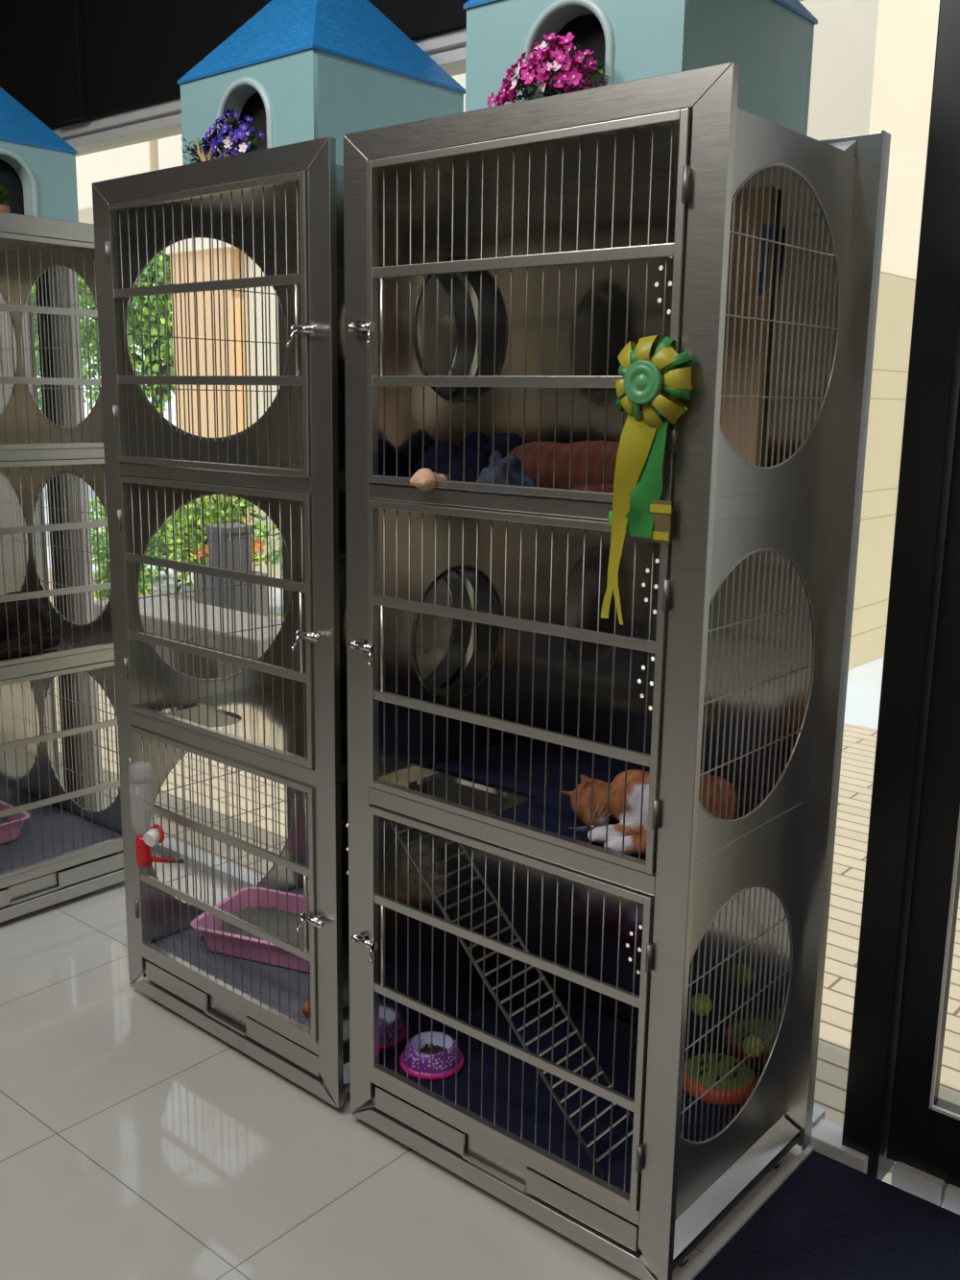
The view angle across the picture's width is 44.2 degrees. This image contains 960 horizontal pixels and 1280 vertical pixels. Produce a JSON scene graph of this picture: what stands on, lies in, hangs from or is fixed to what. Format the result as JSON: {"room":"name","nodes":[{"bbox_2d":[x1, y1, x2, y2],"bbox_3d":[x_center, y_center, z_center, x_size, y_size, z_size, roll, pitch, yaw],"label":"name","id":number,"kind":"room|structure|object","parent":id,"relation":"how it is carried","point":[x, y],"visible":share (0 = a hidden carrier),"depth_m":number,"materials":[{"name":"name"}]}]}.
{"room":"pet shop","nodes":[
{"label":"pet shop","id":0,"kind":"room"},
{"bbox_2d":[0,0,468,129],"bbox_3d":[0.184,-1.828,2.426,8.800,1.038,0.240,11,15,39],"label":"ceiling","id":1,"kind":"structure","parent":0,"point":[137,52],"depth_m":3.30,"materials":[{"name":"black paint"}]},
{"bbox_2d":[35,266,84,808],"bbox_3d":[-1.423,-0.472,3.988,0.084,2.170,0.030,11,15,39],"label":"trim","id":2,"kind":"structure","parent":1,"relation":"attached to","point":[54,268],"depth_m":3.99,"materials":[{"name":"grey metal"}]},
{"bbox_2d":[46,0,88,124],"bbox_3d":[-1.212,-2.052,3.415,0.160,1.038,0.025,11,15,39],"label":"trim","id":3,"kind":"structure","parent":1,"relation":"attached to","point":[65,31],"depth_m":3.47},
{"bbox_2d":[55,265,103,811],"bbox_3d":[-1.327,-0.454,3.909,0.080,2.170,0.030,11,15,39],"label":"trim","id":4,"kind":"structure","parent":1,"relation":"attached to","point":[58,267],"depth_m":3.91,"materials":[{"name":"grey metal"}]},
{"bbox_2d":[51,0,804,156],"bbox_3d":[-1.217,-1.529,3.612,5.250,0.066,0.085,11,15,39],"label":"trim","id":5,"kind":"structure","parent":1,"relation":"attached to","point":[448,49],"depth_m":3.35,"materials":[{"name":"paint"}]},
{"bbox_2d":[809,1118,868,1174],"bbox_3d":[0.732,1.035,2.394,0.125,0.062,0.075,11,15,39],"label":"trim","id":6,"kind":"structure","parent":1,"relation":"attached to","point":[827,1136],"depth_m":2.37,"materials":[{"name":"stone"}]},
{"bbox_2d":[842,0,959,1180],"bbox_3d":[1.230,0.020,1.807,1.201,2.302,0.100,11,15,39],"label":"trim","id":7,"kind":"structure","parent":1,"relation":"attached to","point":[933,380],"depth_m":2.13,"materials":[{"name":"black metal"}]},
{"bbox_2d":[886,385,959,1187],"bbox_3d":[1.228,0.030,1.806,1.042,2.178,0.046,11,15,39],"label":"door","id":8,"kind":"structure","parent":1,"relation":"in","point":[925,1127],"depth_m":2.21,"materials":[{"name":"paint"}]},
{"bbox_2d":[942,1183,959,1214],"bbox_3d":[1.260,1.132,1.972,0.950,0.058,0.050,11,15,39],"label":"trim","id":9,"kind":"structure","parent":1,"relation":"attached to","point":[952,1200],"depth_m":2.24,"materials":[{"name":"stone"}]},
{"bbox_2d":[0,850,959,1279],"bbox_3d":[-1.725,1.331,0.832,8.800,0.050,5.600,11,15,39],"label":"floor","id":10,"kind":"structure","parent":0,"point":[137,1142],"depth_m":2.26,"materials":[{"name":"white tile"}]},
{"bbox_2d":[0,211,149,922],"bbox_3d":[-1.446,-0.185,3.356,0.576,1.920,0.760,11,15,39],"label":"cage","id":11,"kind":"object","parent":10,"relation":"on","point":[35,449],"visible":0.7,"depth_m":3.50,"materials":[{"name":"metal"}]},
{"bbox_2d":[0,185,12,213],"bbox_3d":[-1.265,-1.137,3.104,0.077,0.114,0.077,11,15,39],"label":"potted plant","id":12,"kind":"object","parent":11,"relation":"on","point":[3,207],"visible":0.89,"depth_m":3.09,"materials":[{"name":"green plant"}]},
{"bbox_2d":[0,591,60,657],"bbox_3d":[-1.407,-0.053,3.340,0.208,0.206,0.426,11,15,39],"label":"cat","id":13,"kind":"object","parent":11,"relation":"on","point":[22,605],"visible":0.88,"depth_m":3.38},
{"bbox_2d":[0,86,78,221],"bbox_3d":[-1.419,-1.358,3.244,0.440,0.487,0.436,11,15,39],"label":"house","id":14,"kind":"object","parent":11,"relation":"on","point":[38,173],"visible":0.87,"depth_m":3.21,"materials":[{"name":"teal plastic"}]},
{"bbox_2d":[0,238,102,444],"bbox_3d":[-1.245,-0.772,3.069,0.003,0.532,0.574,11,15,39],"label":"grille","id":15,"kind":"object","parent":11,"relation":"attached to","point":[81,243],"depth_m":3.17,"materials":[{"name":"metal"}]},
{"bbox_2d":[0,463,112,659],"bbox_3d":[-1.254,-0.205,3.185,0.003,0.528,0.574,11,15,39],"label":"grille","id":16,"kind":"object","parent":11,"relation":"attached to","point":[83,651],"depth_m":3.28,"materials":[{"name":"metal"}]},
{"bbox_2d":[0,804,120,872],"bbox_3d":[-1.468,0.619,3.526,0.480,0.006,0.649,11,15,39],"label":"mat","id":17,"kind":"object","parent":11,"relation":"on","point":[6,859],"visible":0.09,"depth_m":3.61,"materials":[{"name":"blue fabric"}]},
{"bbox_2d":[0,799,29,845],"bbox_3d":[-1.572,0.575,3.536,0.284,0.072,0.374,11,15,39],"label":"tray","id":18,"kind":"object","parent":17,"relation":"on","point":[14,825],"visible":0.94,"depth_m":3.56,"materials":[{"name":"pink plastic"}]},
{"bbox_2d":[19,263,101,430],"bbox_3d":[-1.233,-0.861,3.481,0.480,0.478,0.007,11,15,39],"label":"grille","id":19,"kind":"object","parent":11,"relation":"attached to","point":[24,268],"depth_m":3.50,"materials":[{"name":"metal"}]},
{"bbox_2d":[0,665,121,872],"bbox_3d":[-1.263,0.373,3.303,0.003,0.541,0.574,11,15,39],"label":"grille","id":20,"kind":"object","parent":11,"relation":"attached to","point":[52,861],"depth_m":3.37,"materials":[{"name":"metal"}]},
{"bbox_2d":[31,470,111,627],"bbox_3d":[-1.242,-0.276,3.601,0.480,0.478,0.007,11,15,39],"label":"grille","id":21,"kind":"object","parent":11,"relation":"attached to","point":[36,481],"depth_m":3.60,"materials":[{"name":"metal"}]},
{"bbox_2d":[42,666,119,814],"bbox_3d":[-1.252,0.315,3.721,0.480,0.478,0.007,11,15,39],"label":"grille","id":22,"kind":"object","parent":11,"relation":"attached to","point":[99,672],"depth_m":3.74,"materials":[{"name":"metal"}]},
{"bbox_2d":[91,136,483,1108],"bbox_3d":[-0.401,-0.037,2.713,0.778,1.920,0.576,11,15,40],"label":"cage","id":23,"kind":"object","parent":10,"relation":"on","point":[282,718],"visible":0.54,"depth_m":2.59,"materials":[{"name":"metal"}]},
{"bbox_2d":[131,782,183,867],"bbox_3d":[-0.748,0.402,2.714,0.093,0.250,0.096,6,13,24],"label":"water bottle","id":24,"kind":"object","parent":23,"relation":"hanging from","point":[144,842],"visible":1,"depth_m":2.71,"materials":[{"name":"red plastic"}]},
{"bbox_2d":[125,233,288,441],"bbox_3d":[-0.636,-0.714,2.811,0.007,0.478,0.480,11,15,40],"label":"grille","id":25,"kind":"object","parent":23,"relation":"attached to","point":[227,237],"depth_m":2.80,"materials":[{"name":"metal"}]},
{"bbox_2d":[119,181,301,469],"bbox_3d":[-0.558,-0.624,2.401,0.587,0.532,0.004,11,15,40],"label":"grille","id":26,"kind":"object","parent":23,"relation":"attached to","point":[297,181],"depth_m":2.38,"materials":[{"name":"silver metal"}]},
{"bbox_2d":[136,491,291,682],"bbox_3d":[-0.646,-0.129,2.930,0.007,0.478,0.480,11,15,40],"label":"grille","id":27,"kind":"object","parent":23,"relation":"attached to","point":[264,501],"depth_m":2.90,"materials":[{"name":"metal"}]},
{"bbox_2d":[130,483,306,758],"bbox_3d":[-0.567,-0.058,2.516,0.587,0.528,0.004,11,15,40],"label":"grille","id":28,"kind":"object","parent":23,"relation":"attached to","point":[131,483],"depth_m":2.50,"materials":[{"name":"silver metal"}]},
{"bbox_2d":[179,108,264,164],"bbox_3d":[-0.523,-0.987,2.389,0.228,0.151,0.117,11,15,39],"label":"flower basket","id":29,"kind":"object","parent":23,"relation":"on","point":[228,137],"visible":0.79,"depth_m":2.34,"materials":[{"name":"wicker"}]},
{"bbox_2d":[147,750,296,910],"bbox_3d":[-0.655,0.461,3.051,0.007,0.478,0.480,11,15,40],"label":"grille","id":30,"kind":"object","parent":23,"relation":"attached to","point":[291,839],"depth_m":3.01,"materials":[{"name":"metal"}]},
{"bbox_2d":[141,735,310,1029],"bbox_3d":[-0.576,0.521,2.634,0.587,0.541,0.004,11,15,40],"label":"grille","id":31,"kind":"object","parent":23,"relation":"attached to","point":[141,736],"depth_m":2.62,"materials":[{"name":"silver metal"}]},
{"bbox_2d":[152,886,311,1028],"bbox_3d":[-0.408,0.766,2.886,0.664,0.006,0.480,11,15,40],"label":"mat","id":32,"kind":"object","parent":23,"relation":"on","point":[264,968],"visible":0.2,"depth_m":2.78,"materials":[{"name":"blue fabric"}]},
{"bbox_2d":[190,886,310,972],"bbox_3d":[-0.487,0.719,2.917,0.384,0.072,0.274,6,12,21],"label":"tray","id":33,"kind":"object","parent":32,"relation":"on","point":[292,898],"visible":0.53,"depth_m":2.93,"materials":[{"name":"pink plastic"}]},
{"bbox_2d":[301,1000,311,1016],"bbox_3d":[-0.373,0.807,2.589,0.035,0.034,0.035,11,15,39],"label":"ball","id":34,"kind":"object","parent":32,"relation":"on","point":[304,1008],"visible":0.56,"depth_m":2.58,"materials":[{"name":"orange plastic"}]},
{"bbox_2d":[177,0,465,166],"bbox_3d":[-0.338,-1.195,2.534,0.436,0.487,0.440,11,15,40],"label":"house","id":35,"kind":"object","parent":23,"relation":"on","point":[302,70],"visible":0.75,"depth_m":2.38,"materials":[{"name":"teal plastic"}]},
{"bbox_2d":[151,835,825,1127],"bbox_3d":[-1.270,0.658,4.092,5.180,0.080,0.060,11,15,39],"label":"trim","id":36,"kind":"structure","parent":10,"relation":"on","point":[819,1113],"depth_m":3.70,"materials":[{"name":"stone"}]},
{"bbox_2d":[343,61,891,1279],"bbox_3d":[0.200,0.075,2.212,0.768,1.920,0.576,11,15,39],"label":"cage","id":37,"kind":"object","parent":10,"relation":"on","point":[562,214],"visible":0.94,"depth_m":2.13,"materials":[{"name":"metal"}]},
{"bbox_2d":[399,431,526,490],"bbox_3d":[0.014,-0.333,2.197,0.260,0.106,0.310,11,15,39],"label":"blanket","id":38,"kind":"object","parent":37,"relation":"on","point":[471,440],"visible":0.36,"depth_m":2.13,"materials":[{"name":"fabric"}]},
{"bbox_2d":[470,450,537,496],"bbox_3d":[0.033,-0.293,2.075,0.122,0.078,0.140,11,15,39],"label":"blanket","id":39,"kind":"object","parent":37,"relation":"on","point":[499,463],"visible":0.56,"depth_m":2.04,"materials":[{"name":"blue fabric"}]},
{"bbox_2d":[386,780,633,1179],"bbox_3d":[0.055,0.602,2.228,0.556,0.593,0.140,11,15,39],"label":"ramp","id":40,"kind":"object","parent":37,"relation":"attached to","point":[427,883],"visible":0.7,"depth_m":2.22,"materials":[{"name":"metal"}]},
{"bbox_2d":[384,818,638,1193],"bbox_3d":[0.031,0.634,2.127,0.574,0.541,0.003,11,15,39],"label":"grille","id":41,"kind":"object","parent":37,"relation":"attached to","point":[575,1172],"depth_m":2.10,"materials":[{"name":"metal"}]},
{"bbox_2d":[383,508,654,860],"bbox_3d":[0.040,0.056,2.009,0.574,0.528,0.003,11,15,39],"label":"grille","id":42,"kind":"object","parent":37,"relation":"attached to","point":[588,850],"depth_m":1.99,"materials":[{"name":"metal"}]},
{"bbox_2d":[383,122,674,492],"bbox_3d":[0.049,-0.511,1.894,0.574,0.532,0.003,11,15,39],"label":"grille","id":43,"kind":"object","parent":37,"relation":"attached to","point":[562,132],"depth_m":1.88,"materials":[{"name":"metal"}]},
{"bbox_2d":[410,440,665,503],"bbox_3d":[0.171,-0.300,2.080,0.512,0.103,0.334,5,12,21],"label":"cat","id":44,"kind":"object","parent":37,"relation":"on","point":[423,479],"visible":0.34,"depth_m":2.04},
{"bbox_2d":[486,32,609,107],"bbox_3d":[0.111,-0.874,1.867,0.227,0.150,0.117,11,15,39],"label":"flower basket","id":45,"kind":"object","parent":37,"relation":"on","point":[573,73],"visible":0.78,"depth_m":1.83,"materials":[{"name":"wicker"}]},
{"bbox_2d":[381,981,757,1193],"bbox_3d":[0.196,0.879,2.381,0.649,0.006,0.480,11,15,39],"label":"mat","id":46,"kind":"object","parent":37,"relation":"on","point":[576,1012],"visible":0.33,"depth_m":2.35,"materials":[{"name":"blue fabric"}]},
{"bbox_2d":[399,1031,464,1081],"bbox_3d":[-0.098,0.842,2.411,0.134,0.046,0.134,11,15,39],"label":"bowl","id":47,"kind":"object","parent":46,"relation":"on","point":[425,1037],"visible":0.86,"depth_m":2.38,"materials":[{"name":"plastic"}]},
{"bbox_2d":[682,992,764,1106],"bbox_3d":[0.476,0.800,2.333,0.157,0.177,0.152,11,15,39],"label":"toy","id":48,"kind":"object","parent":46,"relation":"on","point":[699,1002],"visible":0.59,"depth_m":2.32,"materials":[{"name":"orange plastic"}]},
{"bbox_2d":[434,735,770,860],"bbox_3d":[0.205,0.291,2.261,0.649,0.006,0.480,11,15,39],"label":"mat","id":49,"kind":"object","parent":37,"relation":"on","point":[569,755],"visible":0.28,"depth_m":2.35,"materials":[{"name":"blue fabric"}]},
{"bbox_2d":[558,769,736,856],"bbox_3d":[0.323,0.283,2.042,0.327,0.131,0.212,-4,12,-22],"label":"cat","id":50,"kind":"object","parent":49,"relation":"on","point":[634,776],"visible":0.53,"depth_m":2.01},
{"bbox_2d":[608,510,612,524],"bbox_3d":[0.211,-0.185,1.788,0.041,0.025,0.009,9,14,35],"label":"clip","id":51,"kind":"object","parent":37,"relation":"attached to","point":[610,512],"visible":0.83,"depth_m":1.80,"materials":[{"name":"green plastic"}]},
{"bbox_2d":[463,0,818,135],"bbox_3d":[0.278,-1.081,2.023,0.436,0.487,0.440,11,15,39],"label":"house","id":52,"kind":"object","parent":37,"relation":"on","point":[771,41],"visible":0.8,"depth_m":1.92,"materials":[{"name":"teal plastic"}]},
{"bbox_2d":[601,335,693,625],"bbox_3d":[0.241,-0.229,1.735,0.130,0.425,0.044,11,15,39],"label":"rosette","id":53,"kind":"object","parent":37,"relation":"hanging from","point":[650,367],"visible":1,"depth_m":1.72,"materials":[{"name":"fabric"}]},
{"bbox_2d":[647,500,672,543],"bbox_3d":[0.266,-0.175,1.744,0.038,0.062,0.004,11,15,39],"label":"tag","id":54,"kind":"object","parent":37,"relation":"attached to","point":[661,511],"visible":1,"depth_m":1.74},
{"bbox_2d":[679,884,794,1144],"bbox_3d":[0.452,0.669,2.123,0.007,0.478,0.480,11,15,39],"label":"grille","id":55,"kind":"object","parent":37,"relation":"attached to","point":[778,1071],"depth_m":2.17,"materials":[{"name":"metal"}]},
{"bbox_2d":[720,186,774,465],"bbox_3d":[0.462,-0.546,2.178,0.148,0.535,0.020,11,15,39],"label":"board","id":56,"kind":"object","parent":37,"relation":"on","point":[760,189],"visible":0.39,"depth_m":2.15,"materials":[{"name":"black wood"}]},
{"bbox_2d":[699,548,816,822],"bbox_3d":[0.461,0.078,2.002,0.007,0.478,0.480,11,15,39],"label":"grille","id":57,"kind":"object","parent":37,"relation":"attached to","point":[797,780],"depth_m":2.06,"materials":[{"name":"metal"}]},
{"bbox_2d":[719,163,841,470],"bbox_3d":[0.471,-0.507,1.882,0.007,0.478,0.480,11,15,39],"label":"grille","id":58,"kind":"object","parent":37,"relation":"attached to","point":[820,449],"depth_m":1.93,"materials":[{"name":"metal"}]},
{"bbox_2d":[679,1144,815,1279],"bbox_3d":[-1.128,1.439,0.319,0.013,0.043,5.575,11,15,39],"label":"trim","id":59,"kind":"structure","parent":10,"relation":"on","point":[776,1184],"depth_m":2.18,"materials":[{"name":"metal"}]},
{"bbox_2d":[891,1160,947,1207],"bbox_3d":[0.857,1.058,2.304,0.095,0.058,0.055,11,15,39],"label":"trim","id":60,"kind":"structure","parent":0,"point":[912,1180],"depth_m":2.28,"materials":[{"name":"stone"}]},
{"label":"outside","id":61,"kind":"structure","parent":0,"visible":0},
{"bbox_2d":[48,568,959,1207],"bbox_3d":[-1.263,0.363,6.234,20.000,0.200,3.240,11,15,39],"label":"ground","id":62,"kind":"structure","parent":61,"point":[859,742],"depth_m":4.07,"materials":[{"name":"beige brick"}]},
{"bbox_2d":[91,528,153,601],"bbox_3d":[-2.296,-0.383,7.611,0.470,0.730,0.424,11,15,39],"label":"shrub","id":63,"kind":"object","parent":62,"relation":"on","point":[147,585],"visible":0.15,"depth_m":7.55,"materials":[{"name":"green plant"}]},
{"bbox_2d":[94,594,281,678],"bbox_3d":[-1.512,0.037,6.414,1.500,0.360,0.440,11,15,39],"label":"stone bench","id":64,"kind":"object","parent":62,"relation":"on","point":[164,607],"visible":0.38,"depth_m":6.25,"materials":[{"name":"grey stone"}]},
{"bbox_2d":[190,539,267,616],"bbox_3d":[-1.688,-0.405,7.933,0.501,0.612,0.378,11,15,39],"label":"trough","id":65,"kind":"object","parent":62,"relation":"on","point":[256,543],"visible":0.06,"depth_m":7.89,"materials":[{"name":"grey stone"}]},
{"bbox_2d":[205,523,253,613],"bbox_3d":[-1.536,-0.338,7.298,0.210,0.740,0.210,11,15,39],"label":"trash can","id":66,"kind":"object","parent":62,"relation":"on","point":[235,525],"visible":0.41,"depth_m":7.21,"materials":[{"name":"grey metal"}]},
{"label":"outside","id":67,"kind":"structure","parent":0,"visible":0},
{"bbox_2d":[43,483,884,728],"bbox_3d":[0.316,-2.145,18.646,38.000,0.198,18.100,11,15,39],"label":"ground","id":68,"kind":"structure","parent":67,"point":[864,681],"depth_m":6.74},
{"bbox_2d":[31,288,97,410],"bbox_3d":[-7.715,-5.203,19.341,4.222,5.269,4.414,-4,13,-24],"label":"tree","id":69,"kind":"object","parent":68,"relation":"on","point":[83,360],"visible":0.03,"depth_m":19.77,"materials":[{"name":"green plant"}]},
{"bbox_2d":[31,250,174,412],"bbox_3d":[-4.628,-4.509,16.529,3.660,5.128,3.356,3,12,11],"label":"foliage","id":70,"kind":"object","parent":68,"relation":"on","point":[152,276],"visible":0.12,"depth_m":16.02,"materials":[{"name":"green plant"}]},
{"bbox_2d":[89,494,186,581],"bbox_3d":[-2.848,-0.905,9.714,1.045,0.993,0.888,11,15,39],"label":"shrub","id":71,"kind":"object","parent":68,"relation":"on","point":[156,571],"visible":0.09,"depth_m":9.60,"materials":[{"name":"green plant"}]},
{"bbox_2d":[146,494,265,592],"bbox_3d":[-2.138,-0.888,8.976,1.246,1.283,0.800,11,15,39],"label":"shrub","id":72,"kind":"object","parent":68,"relation":"on","point":[206,517],"visible":0.38,"depth_m":8.78,"materials":[{"name":"green plant"}]},
{"bbox_2d":[254,520,283,592],"bbox_3d":[-1.131,-0.726,8.440,0.980,1.197,0.936,11,15,39],"label":"shrub","id":73,"kind":"object","parent":68,"relation":"on","point":[263,527],"visible":0.02,"depth_m":8.46,"materials":[{"name":"green plant"}]},
{"bbox_2d":[157,0,940,669],"bbox_3d":[2.289,-3.464,11.009,5.990,5.500,8.200,11,15,39],"label":"building","id":74,"kind":"structure","parent":68,"relation":"on","point":[873,64],"depth_m":6.76,"materials":[{"name":"beige paint"}]},
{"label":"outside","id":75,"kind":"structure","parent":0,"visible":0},
{"bbox_2d":[75,139,158,223],"bbox_3d":[-4.890,-5.002,12.052,6.400,1.650,0.900,11,15,39],"label":"wall","id":76,"kind":"structure","parent":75,"point":[139,157],"depth_m":10.16,"materials":[{"name":"beige paint"}]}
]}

